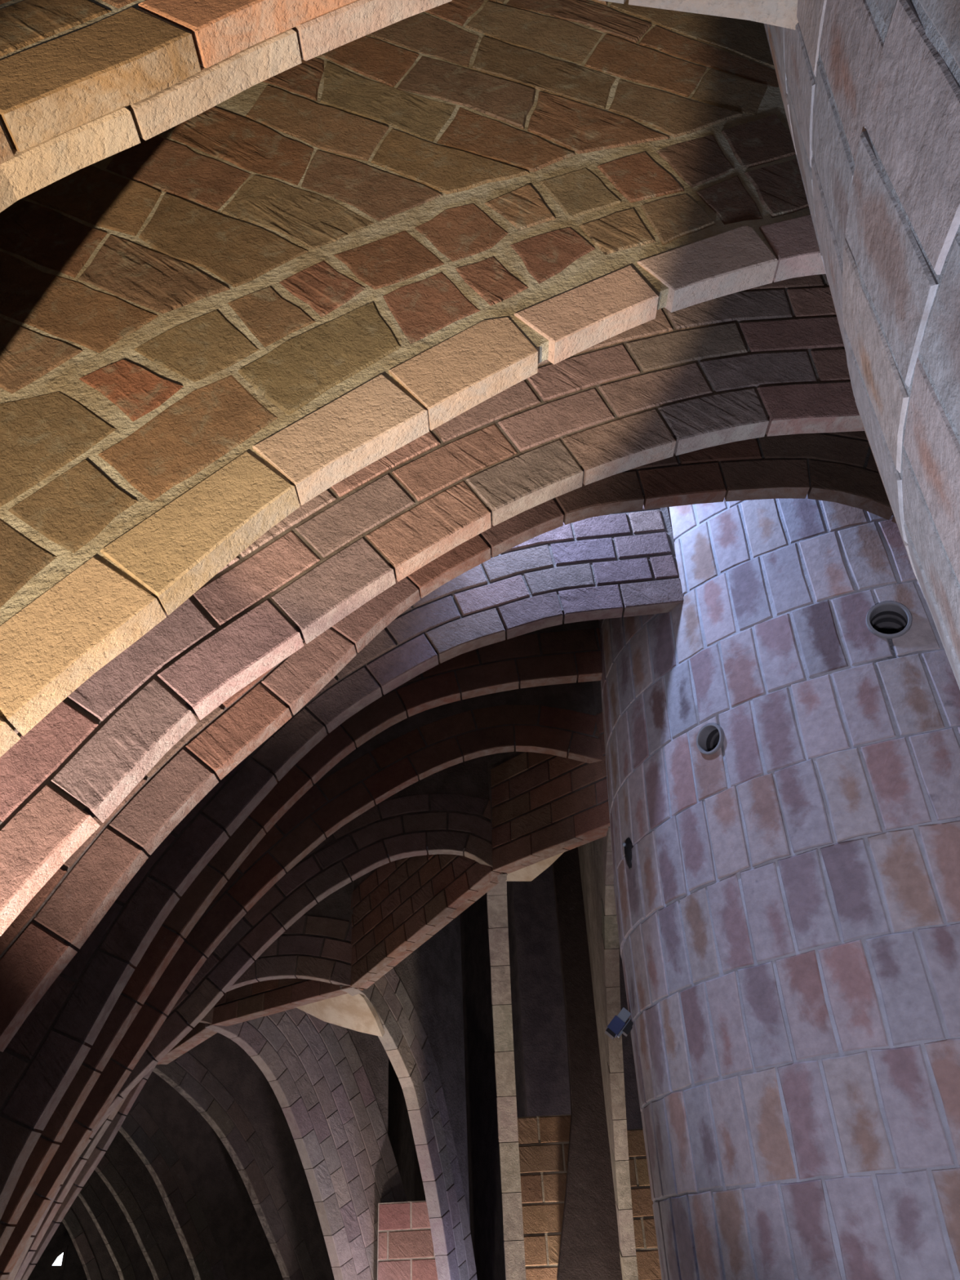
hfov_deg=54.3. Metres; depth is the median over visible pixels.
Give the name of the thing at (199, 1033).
wall
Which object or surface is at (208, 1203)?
arch
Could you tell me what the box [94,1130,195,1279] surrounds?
arch
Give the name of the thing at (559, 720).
brick arch
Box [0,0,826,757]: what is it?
brick arch
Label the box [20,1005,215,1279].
brick arch
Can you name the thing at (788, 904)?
round tower
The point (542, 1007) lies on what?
wall
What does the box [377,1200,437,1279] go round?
brick wall
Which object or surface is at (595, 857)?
arch
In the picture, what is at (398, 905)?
wall
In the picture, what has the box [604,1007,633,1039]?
spotlight
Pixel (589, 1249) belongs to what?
arch
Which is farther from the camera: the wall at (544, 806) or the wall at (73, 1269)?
the wall at (73, 1269)
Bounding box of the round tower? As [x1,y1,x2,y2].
[598,494,959,1279]
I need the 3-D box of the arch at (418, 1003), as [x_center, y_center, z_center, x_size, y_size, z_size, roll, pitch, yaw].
[-0.441,3.303,6.786,0.102,5.200,2.075,-16,-36,19]
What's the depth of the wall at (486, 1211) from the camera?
9.89 m
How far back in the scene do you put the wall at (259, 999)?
6.76 m
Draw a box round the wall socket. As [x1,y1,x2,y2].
[622,837,633,870]
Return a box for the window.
[45,1245,67,1269]
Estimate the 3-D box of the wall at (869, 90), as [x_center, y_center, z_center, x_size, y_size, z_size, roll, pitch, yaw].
[1.635,-0.647,0.968,2.391,5.200,2.386,-3,-33,0]
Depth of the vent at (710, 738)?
3.49 m
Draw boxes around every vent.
[696,723,724,755]
[866,601,912,639]
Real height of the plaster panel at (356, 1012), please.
0.317 m
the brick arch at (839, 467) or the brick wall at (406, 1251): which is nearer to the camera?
the brick arch at (839, 467)
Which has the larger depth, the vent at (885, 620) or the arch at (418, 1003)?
the arch at (418, 1003)
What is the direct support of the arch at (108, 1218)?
on the floor
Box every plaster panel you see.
[296,993,384,1036]
[505,852,564,881]
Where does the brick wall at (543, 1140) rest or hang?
on the floor
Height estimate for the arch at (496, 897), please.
5.200 m
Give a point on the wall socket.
(628, 845)
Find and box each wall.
[27,1221,87,1279]
[156,1022,227,1064]
[211,899,364,1026]
[350,850,507,988]
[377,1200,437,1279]
[387,881,527,1279]
[487,680,610,873]
[511,864,642,1128]
[517,1114,662,1279]
[764,0,959,689]
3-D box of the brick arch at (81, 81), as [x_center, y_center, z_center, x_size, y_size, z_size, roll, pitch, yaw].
[-0.478,-0.447,1.101,2.493,5.200,0.103,-3,-33,0]
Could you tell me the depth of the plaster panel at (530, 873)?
5.47 m
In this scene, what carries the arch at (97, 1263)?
on the floor
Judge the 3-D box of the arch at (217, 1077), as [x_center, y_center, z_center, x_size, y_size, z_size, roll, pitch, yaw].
[-2.042,4.692,8.762,0.100,5.200,2.592,-26,-40,31]
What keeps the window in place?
in the wall
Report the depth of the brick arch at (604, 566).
3.62 m
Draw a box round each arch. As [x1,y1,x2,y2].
[0,0,798,212]
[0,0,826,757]
[0,274,864,936]
[0,431,896,1052]
[0,506,684,1219]
[0,618,602,1256]
[0,679,603,1279]
[6,755,493,1279]
[13,877,354,1279]
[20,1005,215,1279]
[62,1195,119,1279]
[77,1169,154,1279]
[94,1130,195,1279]
[118,1071,283,1279]
[152,1032,334,1279]
[204,1008,407,1279]
[339,915,477,1279]
[486,872,526,1279]
[551,847,622,1279]
[577,826,638,1279]
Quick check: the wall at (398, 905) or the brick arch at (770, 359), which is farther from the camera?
the wall at (398, 905)
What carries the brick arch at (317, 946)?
on the floor
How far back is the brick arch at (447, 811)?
5.56 m
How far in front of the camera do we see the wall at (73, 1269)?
16.13 m
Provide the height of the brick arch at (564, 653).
5.200 m
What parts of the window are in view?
pane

